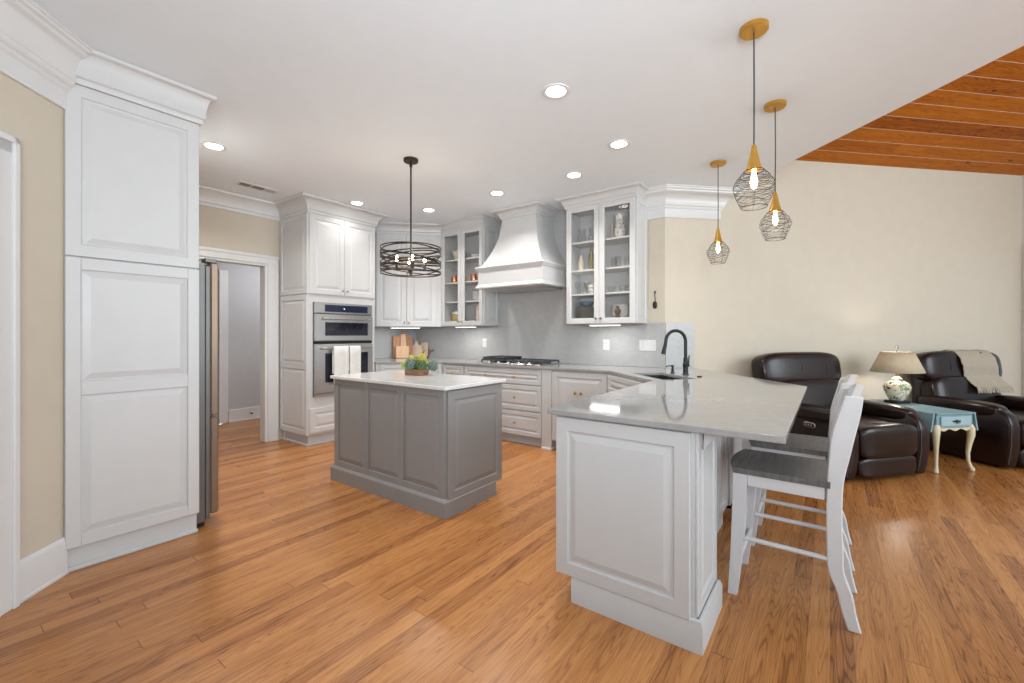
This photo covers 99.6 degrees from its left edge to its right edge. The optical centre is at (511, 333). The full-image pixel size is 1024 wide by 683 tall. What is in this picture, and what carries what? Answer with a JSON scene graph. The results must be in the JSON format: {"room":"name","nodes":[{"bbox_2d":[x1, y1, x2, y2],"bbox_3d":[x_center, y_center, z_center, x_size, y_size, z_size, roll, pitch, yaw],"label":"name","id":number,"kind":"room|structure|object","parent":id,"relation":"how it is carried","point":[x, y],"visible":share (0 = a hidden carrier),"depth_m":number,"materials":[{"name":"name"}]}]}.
{"room":"kitchen","nodes":[
{"label":"kitchen","id":0,"kind":"room"},
{"bbox_2d":[0,73,64,559],"bbox_3d":[-2.293,-0.155,1.227,0.120,2.880,2.200,0,0,-9],"label":"wall","id":1,"kind":"structure","parent":0,"point":[38,123],"depth_m":2.18,"materials":[{"name":"beige paint"}]},
{"bbox_2d":[0,131,19,616],"bbox_3d":[-2.319,0.182,1.510,0.154,2.205,1.067,0,0,-9],"label":"trim","id":2,"kind":"structure","parent":1,"relation":"attached to","point":[9,145],"depth_m":2.00,"materials":[{"name":"white paint"}]},
{"bbox_2d":[20,537,67,603],"bbox_3d":[-2.369,1.185,2.184,0.020,0.199,0.280,0,0,-9],"label":"baseboard","id":3,"kind":"structure","parent":1,"relation":"attached to","point":[47,565],"depth_m":2.18,"materials":[{"name":"white paint"}]},
{"bbox_2d":[0,0,92,109],"bbox_3d":[-2.167,-1.371,1.245,0.135,0.343,2.197,0,0,-9],"label":"trim","id":4,"kind":"structure","parent":1,"relation":"attached to","point":[38,52],"depth_m":2.11,"materials":[{"name":"white paint"}]},
{"bbox_2d":[199,260,259,416],"bbox_3d":[-4.103,-0.090,6.425,0.120,2.750,4.300,0,0,36],"label":"wall","id":5,"kind":"structure","parent":0,"point":[243,280],"depth_m":6.46,"materials":[{"name":"grey paint"}]},
{"bbox_2d":[218,270,227,423],"bbox_3d":[-4.151,0.185,6.225,0.040,2.200,0.120,0,0,36],"label":"trim","id":6,"kind":"structure","parent":5,"relation":"attached to","point":[222,274],"depth_m":6.21,"materials":[{"name":"white paint"}]},
{"bbox_2d":[228,406,259,422],"bbox_3d":[-3.736,1.195,6.794,0.035,0.180,1.270,0,0,36],"label":"baseboard","id":7,"kind":"structure","parent":5,"relation":"attached to","point":[242,414],"depth_m":6.44,"materials":[{"name":"white paint"}]},
{"bbox_2d":[199,205,380,439],"bbox_3d":[-2.880,-0.155,5.303,0.120,2.880,4.540,0,0,36],"label":"wall","id":8,"kind":"structure","parent":0,"point":[218,228],"depth_m":4.92,"materials":[{"name":"beige paint"}]},
{"bbox_2d":[199,246,279,441],"bbox_3d":[-3.225,0.177,4.813,0.164,2.215,1.180,0,0,36],"label":"trim","id":9,"kind":"structure","parent":8,"relation":"attached to","point":[269,267],"depth_m":5.16,"materials":[{"name":"white paint"}]},
{"bbox_2d":[199,185,279,220],"bbox_3d":[-3.394,-1.459,4.375,0.150,0.168,2.135,0,0,36],"label":"trim","id":10,"kind":"structure","parent":8,"relation":"attached to","point":[208,196],"depth_m":4.84,"materials":[{"name":"white paint"}]},
{"bbox_2d":[374,327,414,358],"bbox_3d":[-1.925,0.132,6.490,0.011,0.465,1.232,0,0,36],"label":"backsplash","id":11,"kind":"structure","parent":8,"relation":"attached to","point":[383,336],"depth_m":6.53,"materials":[{"name":"stone"}]},
{"bbox_2d":[374,221,454,326],"bbox_3d":[-1.517,-0.824,6.192,0.995,1.438,1.225,0,0,36],"label":"upper cabinet","id":12,"kind":"object","parent":8,"relation":"attached to","point":[398,301],"visible":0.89,"depth_m":6.08,"materials":[{"name":"white paint"}]},
{"bbox_2d":[0,418,1023,682],"bbox_3d":[1.209,1.310,3.082,14.700,0.050,12.800,0,0,36],"label":"floor","id":13,"kind":"structure","parent":0,"point":[299,574],"depth_m":2.14,"materials":[{"name":"brown wood"}]},
{"bbox_2d":[64,49,216,572],"bbox_3d":[-2.557,-0.129,2.858,1.075,2.828,0.689,0,0,36],"label":"tall cabinet","id":14,"kind":"object","parent":13,"relation":"on","point":[131,132],"visible":0.82,"depth_m":2.52,"materials":[{"name":"white paint"}]},
{"bbox_2d":[197,258,223,527],"bbox_3d":[-2.519,0.388,2.989,0.890,1.795,0.696,0,0,36],"label":"refrigerator","id":15,"kind":"object","parent":13,"relation":"on","point":[209,424],"visible":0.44,"depth_m":2.90,"materials":[{"name":"metal"}]},
{"bbox_2d":[275,192,389,446],"bbox_3d":[-2.242,-0.129,5.403,0.770,2.828,1.165,0,0,36],"label":"tall cabinet","id":16,"kind":"object","parent":13,"relation":"on","point":[327,246],"visible":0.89,"depth_m":5.09,"materials":[{"name":"white paint"}]},
{"bbox_2d":[313,302,372,397],"bbox_3d":[-2.204,0.182,5.375,0.603,1.086,0.775,0,0,36],"label":"wall oven","id":17,"kind":"object","parent":16,"relation":"in","point":[333,324],"visible":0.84,"depth_m":5.11,"materials":[{"name":"metal"}]},
{"bbox_2d":[332,346,348,374],"bbox_3d":[-2.027,0.364,5.124,0.049,0.442,0.191,0,0,36],"label":"kitchen towel","id":18,"kind":"object","parent":17,"relation":"hanging from","point":[340,354],"visible":0.88,"depth_m":5.10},
{"bbox_2d":[349,346,360,373],"bbox_3d":[-1.918,0.354,5.274,0.049,0.422,0.152,0,0,36],"label":"kitchen towel","id":19,"kind":"object","parent":17,"relation":"hanging from","point":[354,351],"visible":0.86,"depth_m":5.26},
{"bbox_2d":[331,379,501,519],"bbox_3d":[-0.835,0.839,3.686,1.416,0.892,0.677,0,0,36],"label":"kitchen island","id":20,"kind":"object","parent":13,"relation":"on","point":[437,453],"visible":0.81,"depth_m":3.30,"materials":[{"name":"grey paint"}]},
{"bbox_2d":[330,370,505,390],"bbox_3d":[-0.826,0.379,3.682,1.420,0.028,0.702,0,0,36],"label":"island countertop","id":21,"kind":"structure","parent":20,"relation":"on","point":[434,381],"depth_m":3.47,"materials":[{"name":"white stone"}]},
{"bbox_2d":[405,368,428,375],"bbox_3d":[-0.852,0.338,3.883,0.171,0.052,0.135,0,0,16],"label":"tray","id":22,"kind":"object","parent":21,"relation":"on","point":[415,371],"visible":0.91,"depth_m":3.82,"materials":[{"name":"brown wood"}]},
{"bbox_2d":[404,358,416,369],"bbox_3d":[-0.895,0.263,3.825,0.116,0.104,0.116,0,0,36],"label":"artichoke","id":23,"kind":"object","parent":22,"relation":"in","point":[410,363],"visible":0.98,"depth_m":3.79,"materials":[{"name":"green plant"}]},
{"bbox_2d":[415,359,426,369],"bbox_3d":[-0.797,0.269,3.805,0.104,0.093,0.104,0,0,36],"label":"artichoke","id":24,"kind":"object","parent":22,"relation":"on","point":[421,364],"visible":1,"depth_m":3.77,"materials":[{"name":"green plant"}]},
{"bbox_2d":[416,350,426,361],"bbox_3d":[-0.804,0.208,3.862,0.092,0.128,0.092,0,0,-37],"label":"pear","id":25,"kind":"object","parent":24,"relation":"on","point":[421,356],"visible":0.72,"depth_m":3.83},
{"bbox_2d":[427,361,437,370],"bbox_3d":[-0.703,0.281,3.842,0.096,0.095,0.093,0,0,-26],"label":"artichoke","id":26,"kind":"object","parent":22,"relation":"in","point":[432,366],"visible":1,"depth_m":3.81,"materials":[{"name":"green plant"}]},
{"bbox_2d":[374,364,464,374],"bbox_3d":[-1.266,0.839,6.005,1.610,0.892,1.220,0,0,36],"label":"base cabinet","id":27,"kind":"object","parent":13,"relation":"on","point":[454,369],"visible":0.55,"depth_m":5.66,"materials":[{"name":"grey paint"}]},
{"bbox_2d":[374,357,806,443],"bbox_3d":[-0.229,0.379,4.355,5.271,0.028,3.118,0,0,36],"label":"countertop","id":28,"kind":"structure","parent":27,"relation":"on","point":[713,403],"depth_m":2.34,"materials":[{"name":"grey stone"}]},
{"bbox_2d":[393,336,407,357],"bbox_3d":[-1.701,0.199,6.605,0.220,0.330,0.046,0,0,-28],"label":"cutting board","id":29,"kind":"object","parent":28,"relation":"on","point":[396,339],"visible":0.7,"depth_m":6.57,"materials":[{"name":"brown wood"}]},
{"bbox_2d":[396,346,408,357],"bbox_3d":[-1.649,0.273,6.526,0.200,0.181,0.045,0,0,-26],"label":"cutting board","id":30,"kind":"object","parent":28,"relation":"on","point":[401,351],"visible":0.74,"depth_m":6.51,"materials":[{"name":"beige wood"}]},
{"bbox_2d":[400,334,405,345],"bbox_3d":[-1.655,0.184,6.597,0.080,0.360,0.049,0,0,-26],"label":"cutting board","id":31,"kind":"object","parent":28,"relation":"on","point":[402,336],"visible":0.62,"depth_m":6.60,"materials":[{"name":"beige wood"}]},
{"bbox_2d":[402,328,412,355],"bbox_3d":[-1.667,0.134,6.689,0.260,0.459,0.058,0,0,-26],"label":"cutting board","id":32,"kind":"object","parent":28,"relation":"on","point":[410,338],"visible":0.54,"depth_m":6.72,"materials":[{"name":"brown wood"}]},
{"bbox_2d":[413,341,422,356],"bbox_3d":[-1.499,0.235,6.764,0.220,0.259,0.058,0,0,16],"label":"cutting board","id":33,"kind":"object","parent":28,"relation":"on","point":[417,349],"visible":0.71,"depth_m":6.75,"materials":[{"name":"brown wood"}]},
{"bbox_2d":[420,342,427,356],"bbox_3d":[-1.379,0.249,6.791,0.150,0.230,0.041,0,0,28],"label":"cutting board","id":34,"kind":"object","parent":28,"relation":"on","point":[424,345],"visible":0.66,"depth_m":6.77,"materials":[{"name":"brown wood"}]},
{"bbox_2d":[477,358,560,365],"bbox_3d":[0.080,0.339,5.363,0.940,0.052,0.480,0,0,36],"label":"cooktop","id":35,"kind":"object","parent":28,"relation":"in","point":[519,361],"visible":0.92,"depth_m":5.19,"materials":[{"name":"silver metal"}]},
{"bbox_2d":[483,355,521,358],"bbox_3d":[-0.121,0.299,5.554,0.340,0.026,0.390,0,0,36],"label":"griddle","id":36,"kind":"object","parent":35,"relation":"on","point":[499,356],"visible":1,"depth_m":5.48,"materials":[{"name":"metal"}]},
{"bbox_2d":[477,361,560,365],"bbox_3d":[0.080,0.358,5.363,0.940,0.014,0.480,0,0,36],"label":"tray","id":37,"kind":"object","parent":35,"relation":"on","point":[528,363],"depth_m":5.15,"materials":[{"name":"silver metal"}]},
{"bbox_2d":[648,375,677,379],"bbox_3d":[1.315,0.494,3.792,0.325,0.201,0.636,0,0,-9],"label":"sink","id":38,"kind":"object","parent":28,"relation":"in","point":[662,377],"visible":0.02,"depth_m":4.08,"materials":[{"name":"black"}]},
{"bbox_2d":[661,329,689,374],"bbox_3d":[1.460,0.160,3.861,0.264,0.410,0.085,0,0,-9],"label":"faucet","id":39,"kind":"object","parent":28,"relation":"on","point":[686,359],"visible":1,"depth_m":3.87,"materials":[{"name":"black metal"}]},
{"bbox_2d":[465,365,541,446],"bbox_3d":[0.030,0.839,5.418,1.165,0.892,0.641,0,0,36],"label":"base cabinet","id":40,"kind":"object","parent":13,"relation":"on","point":[522,388],"visible":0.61,"depth_m":5.03,"materials":[{"name":"grey paint"}]},
{"bbox_2d":[541,369,554,450],"bbox_3d":[0.556,0.839,5.038,0.130,0.892,0.610,0,0,36],"label":"pilaster","id":41,"kind":"object","parent":13,"relation":"on","point":[548,443],"visible":0.41,"depth_m":4.80,"materials":[{"name":"grey paint"}]},
{"bbox_2d":[552,370,608,448],"bbox_3d":[0.869,0.839,4.801,0.655,0.892,0.641,0,0,36],"label":"base cabinet","id":42,"kind":"object","parent":13,"relation":"on","point":[567,386],"visible":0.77,"depth_m":4.60,"materials":[{"name":"grey paint"}]},
{"bbox_2d":[556,415,727,655],"bbox_3d":[0.910,0.839,2.463,0.722,0.892,1.372,0,0,36],"label":"base cabinet","id":43,"kind":"object","parent":13,"relation":"on","point":[640,509],"visible":0.77,"depth_m":1.90,"materials":[{"name":"grey paint"}]},
{"bbox_2d":[607,373,741,508],"bbox_3d":[1.356,0.784,3.885,0.836,0.782,1.934,0,0,3],"label":"base cabinet","id":44,"kind":"object","parent":13,"relation":"on","point":[614,382],"visible":0.13,"depth_m":3.21,"materials":[{"name":"grey paint"}]},
{"bbox_2d":[728,384,863,633],"bbox_3d":[1.400,0.759,2.154,0.547,1.052,0.414,0,0,36],"label":"counter stool","id":45,"kind":"object","parent":13,"relation":"on","point":[821,479],"visible":1,"depth_m":2.02,"materials":[{"name":"grey wood"}]},
{"bbox_2d":[749,374,856,570],"bbox_3d":[1.761,0.759,2.646,0.547,1.052,0.414,0,0,36],"label":"counter stool","id":46,"kind":"object","parent":13,"relation":"on","point":[816,447],"visible":0.49,"depth_m":2.58,"materials":[{"name":"grey wood"}]},
{"bbox_2d":[751,352,929,480],"bbox_3d":[3.154,0.738,4.254,1.062,1.095,1.050,0,0,-13],"label":"recliner","id":47,"kind":"object","parent":13,"relation":"on","point":[891,440],"visible":0.73,"depth_m":3.96,"materials":[{"name":"brown leather"}]},
{"bbox_2d":[783,379,838,407],"bbox_3d":[3.095,0.700,4.554,0.849,0.481,0.310,0,0,-13],"label":"cushion","id":48,"kind":"object","parent":47,"relation":"on","point":[821,392],"depth_m":4.46,"materials":[{"name":"brown leather"}]},
{"bbox_2d":[859,415,894,423],"bbox_3d":[3.217,0.880,4.171,0.651,0.170,0.719,0,0,-13],"label":"seat cushion","id":49,"kind":"object","parent":47,"relation":"on","point":[864,419],"depth_m":4.03,"materials":[{"name":"brown leather"}]},
{"bbox_2d":[870,399,977,472],"bbox_3d":[4.050,1.007,4.407,0.532,0.553,0.853,0,0,-9],"label":"side table","id":50,"kind":"object","parent":13,"relation":"on","point":[939,419],"visible":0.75,"depth_m":4.03,"materials":[{"name":"teal paint"}]},
{"bbox_2d":[869,345,925,403],"bbox_3d":[4.082,0.425,4.591,0.495,0.609,0.422,0,0,-9],"label":"table lamp","id":51,"kind":"object","parent":50,"relation":"on","point":[897,390],"visible":1,"depth_m":4.50,"materials":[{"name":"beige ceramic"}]},
{"bbox_2d":[911,351,1023,467],"bbox_3d":[5.099,0.738,4.582,1.072,1.095,1.050,0,0,-6],"label":"recliner","id":52,"kind":"object","parent":13,"relation":"on","point":[999,436],"visible":0.8,"depth_m":4.53,"materials":[{"name":"brown leather"}]},
{"bbox_2d":[920,376,1001,403],"bbox_3d":[5.060,0.700,4.885,0.849,0.481,0.310,0,0,-6],"label":"cushion","id":53,"kind":"object","parent":52,"relation":"on","point":[950,386],"depth_m":4.77,"materials":[{"name":"brown leather"}]},
{"bbox_2d":[942,349,1014,393],"bbox_3d":[5.226,0.415,4.931,0.579,0.472,0.409,0,0,-6],"label":"throw blanket","id":54,"kind":"object","parent":52,"relation":"on","point":[981,370],"visible":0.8,"depth_m":4.83,"materials":[{"name":"fabric"}]},
{"bbox_2d":[1008,409,1023,416],"bbox_3d":[5.060,0.880,4.483,0.651,0.170,0.719,0,0,-6],"label":"seat cushion","id":55,"kind":"object","parent":52,"relation":"on","point":[1017,412],"depth_m":4.39,"materials":[{"name":"brown leather"}]},
{"bbox_2d":[33,0,1023,223],"bbox_3d":[0.486,-1.615,0.915,10.700,0.140,8.450,0,0,36],"label":"ceiling","id":56,"kind":"structure","parent":0,"point":[328,99],"depth_m":2.61,"materials":[{"name":"paint"}]},
{"bbox_2d":[201,141,226,150],"bbox_3d":[-2.449,-1.540,3.559,0.176,0.008,0.176,0,0,36],"label":"recessed light","id":57,"kind":"object","parent":56,"relation":"in","point":[214,146],"visible":1,"depth_m":3.56,"materials":[{"name":"white plastic"}]},
{"bbox_2d":[234,181,279,193],"bbox_3d":[-2.672,-1.540,4.555,0.140,0.010,0.400,0,0,36],"label":"ceiling vent","id":58,"kind":"object","parent":56,"relation":"in","point":[242,183],"visible":1,"depth_m":4.54,"materials":[{"name":"white plastic"}]},
{"bbox_2d":[349,201,364,205],"bbox_3d":[-1.829,-1.540,5.107,0.176,0.008,0.176,0,0,36],"label":"recessed light","id":59,"kind":"object","parent":56,"relation":"in","point":[357,203],"visible":1,"depth_m":5.11,"materials":[{"name":"white plastic"}]},
{"bbox_2d":[380,156,440,277],"bbox_3d":[-0.893,-1.032,3.826,0.527,1.024,0.527,0,0,36],"label":"drum pendant","id":60,"kind":"object","parent":56,"relation":"hanging from","point":[410,160],"visible":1,"depth_m":3.76,"materials":[{"name":"brown metal"}]},
{"bbox_2d":[422,208,435,212],"bbox_3d":[-1.035,-1.540,5.395,0.176,0.008,0.176,0,0,36],"label":"recessed light","id":61,"kind":"object","parent":56,"relation":"in","point":[429,210],"visible":1,"depth_m":5.39,"materials":[{"name":"white plastic"}]},
{"bbox_2d":[489,190,504,195],"bbox_3d":[-0.165,-1.540,4.745,0.176,0.008,0.176,0,0,36],"label":"recessed light","id":62,"kind":"object","parent":56,"relation":"in","point":[495,192],"visible":1,"depth_m":4.74,"materials":[{"name":"white plastic"}]},
{"bbox_2d":[542,83,569,98],"bbox_3d":[0.280,-1.540,2.753,0.176,0.008,0.176,0,0,36],"label":"recessed light","id":63,"kind":"object","parent":56,"relation":"in","point":[555,90],"visible":1,"depth_m":2.75,"materials":[{"name":"white plastic"}]},
{"bbox_2d":[565,172,582,178],"bbox_3d":[0.603,-1.540,4.208,0.176,0.008,0.176,0,0,36],"label":"recessed light","id":64,"kind":"object","parent":56,"relation":"in","point":[571,175],"visible":1,"depth_m":4.21,"materials":[{"name":"white plastic"}]},
{"bbox_2d":[608,139,629,148],"bbox_3d":[0.870,-1.540,3.521,0.176,0.008,0.176,0,0,36],"label":"recessed light","id":65,"kind":"object","parent":56,"relation":"in","point":[620,143],"visible":1,"depth_m":3.52,"materials":[{"name":"white plastic"}]},
{"bbox_2d":[706,160,729,263],"bbox_3d":[1.855,-1.088,3.898,0.190,0.912,0.190,0,0,-28],"label":"pendant","id":66,"kind":"object","parent":56,"relation":"hanging from","point":[717,163],"visible":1,"depth_m":3.89,"materials":[{"name":"gold metal"}]},
{"bbox_2d":[733,18,775,210],"bbox_3d":[1.219,-1.088,2.182,0.190,0.912,0.190,0,0,37],"label":"pendant","id":67,"kind":"object","parent":56,"relation":"hanging from","point":[753,29],"visible":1,"depth_m":2.17,"materials":[{"name":"gold metal"}]},
{"bbox_2d":[759,99,791,241],"bbox_3d":[1.770,-1.088,2.913,0.190,0.912,0.190,0,0,7],"label":"pendant","id":68,"kind":"object","parent":56,"relation":"hanging from","point":[779,104],"visible":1,"depth_m":2.90,"materials":[{"name":"gold metal"}]},
{"bbox_2d":[421,210,664,367],"bbox_3d":[0.029,-0.155,5.910,4.090,2.880,0.120,0,0,36],"label":"wall","id":69,"kind":"structure","parent":0,"point":[656,227],"depth_m":4.70,"materials":[{"name":"beige paint"}]},
{"bbox_2d":[440,214,501,325],"bbox_3d":[-0.589,-0.829,6.015,0.860,1.428,0.439,0,0,36],"label":"upper cabinet","id":70,"kind":"object","parent":69,"relation":"attached to","point":[479,234],"visible":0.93,"depth_m":5.96,"materials":[{"name":"white paint"}]},
{"bbox_2d":[451,276,457,282],"bbox_3d":[-0.821,-0.775,6.191,0.092,0.100,0.112,0,0,-20],"label":"copper mug","id":71,"kind":"object","parent":70,"relation":"on","point":[453,278],"visible":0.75,"depth_m":6.16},
{"bbox_2d":[452,311,457,320],"bbox_3d":[-0.794,-0.255,6.191,0.128,0.158,0.128,0,0,36],"label":"canister","id":72,"kind":"object","parent":70,"relation":"in","point":[454,314],"visible":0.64,"depth_m":6.14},
{"bbox_2d":[451,250,466,258],"bbox_3d":[-0.752,-1.110,6.198,0.230,0.130,0.230,0,0,36],"label":"bowl","id":73,"kind":"object","parent":70,"relation":"on","point":[454,253],"visible":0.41,"depth_m":6.13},
{"bbox_2d":[445,280,477,285],"bbox_3d":[-0.593,-0.714,6.086,0.730,0.020,0.279,0,0,36],"label":"shelf","id":74,"kind":"object","parent":70,"relation":"attached to","point":[467,283],"depth_m":6.16,"materials":[{"name":"white paint"}]},
{"bbox_2d":[445,256,478,264],"bbox_3d":[-0.593,-1.034,6.086,0.730,0.020,0.279,0,0,36],"label":"shelf","id":75,"kind":"object","parent":70,"relation":"attached to","point":[471,260],"depth_m":6.14,"materials":[{"name":"white paint"}]},
{"bbox_2d":[445,300,478,304],"bbox_3d":[-0.593,-0.444,6.086,0.730,0.020,0.279,0,0,36],"label":"shelf","id":76,"kind":"object","parent":70,"relation":"attached to","point":[447,302],"depth_m":6.16,"materials":[{"name":"white paint"}]},
{"bbox_2d":[470,274,477,280],"bbox_3d":[-0.527,-0.775,6.000,0.092,0.100,0.112,0,0,-20],"label":"copper mug","id":77,"kind":"object","parent":70,"relation":"on","point":[473,276],"visible":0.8,"depth_m":5.97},
{"bbox_2d":[476,306,478,320],"bbox_3d":[-0.422,-0.280,5.955,0.150,0.207,0.150,0,0,36],"label":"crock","id":78,"kind":"object","parent":70,"relation":"in","point":[477,307],"visible":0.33,"depth_m":5.90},
{"bbox_2d":[475,200,565,292],"bbox_3d":[0.124,-1.045,5.363,1.010,0.996,0.622,0,0,36],"label":"range hood","id":79,"kind":"object","parent":69,"relation":"attached to","point":[525,257],"visible":0.93,"depth_m":5.21,"materials":[{"name":"white paint"}]},
{"bbox_2d":[415,212,663,367],"bbox_3d":[0.036,-0.576,5.821,3.965,1.879,0.011,0,0,36],"label":"backsplash","id":80,"kind":"structure","parent":69,"relation":"attached to","point":[540,330],"depth_m":5.51,"materials":[{"name":"stone"}]},
{"bbox_2d":[603,340,608,349],"bbox_3d":[1.093,0.125,5.031,0.074,0.120,0.010,0,0,36],"label":"outlet","id":81,"kind":"object","parent":80,"relation":"attached to","point":[605,342],"visible":1,"depth_m":5.03,"materials":[{"name":"white plastic"}]},
{"bbox_2d":[639,340,655,350],"bbox_3d":[1.484,0.125,4.744,0.184,0.120,0.011,0,0,36],"label":"light switch","id":82,"kind":"object","parent":80,"relation":"attached to","point":[644,345],"visible":1,"depth_m":4.74,"materials":[{"name":"white plastic"}]},
{"bbox_2d":[555,181,648,323],"bbox_3d":[1.025,-0.829,4.830,0.995,1.428,0.439,0,0,36],"label":"upper cabinet","id":83,"kind":"object","parent":69,"relation":"attached to","point":[589,215],"visible":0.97,"depth_m":4.77,"materials":[{"name":"white paint"}]},
{"bbox_2d":[578,255,583,269],"bbox_3d":[0.803,-0.820,5.030,0.072,0.190,0.072,0,0,36],"label":"bottle","id":84,"kind":"object","parent":83,"relation":"on","point":[581,261],"visible":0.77,"depth_m":5.00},
{"bbox_2d":[589,248,593,268],"bbox_3d":[0.906,-0.854,4.942,0.064,0.258,0.064,0,0,36],"label":"bottle","id":85,"kind":"object","parent":83,"relation":"on","point":[591,255],"visible":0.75,"depth_m":4.92,"materials":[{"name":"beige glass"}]},
{"bbox_2d":[572,235,628,248],"bbox_3d":[1.058,-1.034,4.874,0.775,0.020,0.279,0,0,36],"label":"shelf","id":86,"kind":"object","parent":83,"relation":"attached to","point":[620,241],"depth_m":4.90,"materials":[{"name":"white paint"}]},
{"bbox_2d":[572,265,628,274],"bbox_3d":[1.058,-0.714,4.874,0.775,0.020,0.279,0,0,36],"label":"shelf","id":87,"kind":"object","parent":83,"relation":"attached to","point":[620,270],"depth_m":4.88,"materials":[{"name":"white paint"}]},
{"bbox_2d":[572,291,628,297],"bbox_3d":[1.058,-0.444,4.874,0.775,0.020,0.279,0,0,36],"label":"shelf","id":88,"kind":"object","parent":83,"relation":"attached to","point":[619,294],"depth_m":4.88,"materials":[{"name":"white paint"}]},
{"bbox_2d":[589,323,620,325],"bbox_3d":[1.018,-0.102,4.748,0.360,0.024,0.060,0,0,36],"label":"light","id":89,"kind":"object","parent":83,"relation":"attached to","point":[608,324],"visible":0.98,"depth_m":4.70,"materials":[{"name":"white plastic"}]},
{"bbox_2d":[610,223,613,237],"bbox_3d":[1.123,-1.140,4.857,0.070,0.190,0.070,0,0,36],"label":"candlestick","id":90,"kind":"object","parent":83,"relation":"on","point":[612,224],"visible":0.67,"depth_m":4.85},
{"bbox_2d":[614,306,620,317],"bbox_3d":[1.136,-0.241,4.656,0.070,0.130,0.070,0,0,36],"label":"carved ornament","id":91,"kind":"object","parent":83,"relation":"in","point":[617,311],"visible":0.97,"depth_m":4.63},
{"bbox_2d":[611,313,628,316],"bbox_3d":[1.200,-0.203,4.776,0.210,0.055,0.210,0,0,36],"label":"bowl","id":92,"kind":"object","parent":83,"relation":"in","point":[613,314],"visible":0.48,"depth_m":4.71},
{"bbox_3d":[1.200,-0.226,4.776,0.210,0.055,0.210,0,0,36],"label":"bowl","id":93,"kind":"object","parent":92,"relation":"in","visible":0},
{"bbox_3d":[1.200,-0.248,4.776,0.210,0.055,0.210,0,0,36],"label":"bowl","id":94,"kind":"object","parent":93,"relation":"on","visible":0},
{"bbox_2d":[611,306,628,308],"bbox_3d":[1.200,-0.270,4.776,0.210,0.055,0.210,0,0,36],"label":"bowl","id":95,"kind":"object","parent":94,"relation":"on","point":[620,307],"visible":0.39,"depth_m":4.69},
{"bbox_2d":[611,304,628,306],"bbox_3d":[1.200,-0.291,4.776,0.210,0.055,0.210,0,0,36],"label":"bowl","id":96,"kind":"object","parent":95,"relation":"on","point":[619,305],"visible":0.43,"depth_m":4.69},
{"bbox_2d":[614,213,626,236],"bbox_3d":[1.184,-1.176,4.738,0.140,0.262,0.140,0,0,36],"label":"vase","id":97,"kind":"object","parent":83,"relation":"on","point":[620,229],"visible":0.88,"depth_m":4.69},
{"bbox_3d":[0.868,-0.183,5.008,0.254,0.014,0.254,0,0,36],"label":"plate","id":98,"kind":"object","parent":83,"relation":"in","visible":0},
{"bbox_3d":[0.868,-0.198,5.008,0.254,0.014,0.254,0,0,36],"label":"plate","id":99,"kind":"object","parent":98,"relation":"on","visible":0},
{"bbox_3d":[0.868,-0.212,5.008,0.254,0.014,0.254,0,0,36],"label":"plate","id":100,"kind":"object","parent":99,"relation":"on","visible":0},
{"bbox_2d":[579,313,593,314],"bbox_3d":[0.868,-0.227,5.008,0.254,0.014,0.254,0,0,36],"label":"plate","id":101,"kind":"object","parent":100,"relation":"on","point":[579,313],"visible":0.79,"depth_m":4.94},
{"bbox_3d":[0.868,-0.241,5.008,0.254,0.014,0.254,0,0,36],"label":"plate","id":102,"kind":"object","parent":101,"relation":"on","visible":0},
{"bbox_3d":[0.868,-0.256,5.008,0.254,0.014,0.254,0,0,36],"label":"plate","id":103,"kind":"object","parent":102,"relation":"on","visible":0},
{"bbox_3d":[0.868,-0.270,5.008,0.254,0.014,0.254,0,0,36],"label":"plate","id":104,"kind":"object","parent":103,"relation":"on","visible":0},
{"bbox_3d":[0.868,-0.285,5.008,0.254,0.014,0.254,0,0,36],"label":"plate","id":105,"kind":"object","parent":104,"relation":"on","visible":0},
{"bbox_3d":[0.868,-0.299,5.008,0.254,0.014,0.254,0,0,36],"label":"plate","id":106,"kind":"object","parent":105,"relation":"on","visible":0},
{"bbox_2d":[579,301,593,306],"bbox_3d":[0.868,-0.345,5.008,0.190,0.055,0.190,0,0,36],"label":"bowl","id":107,"kind":"object","parent":106,"relation":"on","point":[583,303],"visible":0.91,"depth_m":4.95,"materials":[{"name":"teal ceramic"}]},
{"bbox_2d":[653,291,656,308],"bbox_3d":[1.551,-0.372,4.701,0.047,0.194,0.022,0,0,36],"label":"wall ornament","id":108,"kind":"object","parent":69,"relation":"attached to","point":[654,302],"visible":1,"depth_m":4.69,"materials":[{"name":"brown metal"}]},
{"bbox_2d":[665,160,1021,402],"bbox_3d":[4.021,-0.365,5.076,4.834,3.300,0.120,0,0,-9],"label":"wall","id":109,"kind":"structure","parent":0,"point":[871,260],"depth_m":5.01,"materials":[{"name":"beige paint"}]},
{"bbox_2d":[665,323,693,367],"bbox_3d":[1.807,0.120,4.670,0.326,0.487,0.011,0,0,-9],"label":"backsplash","id":110,"kind":"structure","parent":109,"relation":"attached to","point":[674,355],"depth_m":4.66,"materials":[{"name":"stone"}]},
{"bbox_2d":[645,184,746,219],"bbox_3d":[1.929,-1.397,4.619,1.111,0.293,0.324,0,0,-3],"label":"trim","id":111,"kind":"structure","parent":109,"relation":"attached to","point":[664,200],"depth_m":4.63,"materials":[{"name":"white paint"}]},
{"bbox_2d":[742,439,750,449],"bbox_3d":[4.315,1.185,5.050,4.060,0.199,0.020,0,0,-9],"label":"baseboard","id":112,"kind":"structure","parent":109,"relation":"attached to","point":[745,442],"depth_m":4.78,"materials":[{"name":"white paint"}]},
{"bbox_2d":[796,46,1023,175],"bbox_3d":[4.537,-2.888,3.273,4.560,1.855,3.600,0,0,-9],"label":"ceiling","id":113,"kind":"structure","parent":0,"point":[974,122],"depth_m":4.66,"materials":[{"name":"brown wood"}]},
{"bbox_2d":[1022,175,1023,396],"bbox_3d":[6.682,-0.345,3.399,0.120,3.260,4.000,0,0,-9],"label":"wall","id":114,"kind":"structure","parent":0,"point":[1022,175],"depth_m":5.36,"materials":[{"name":"white paint"}]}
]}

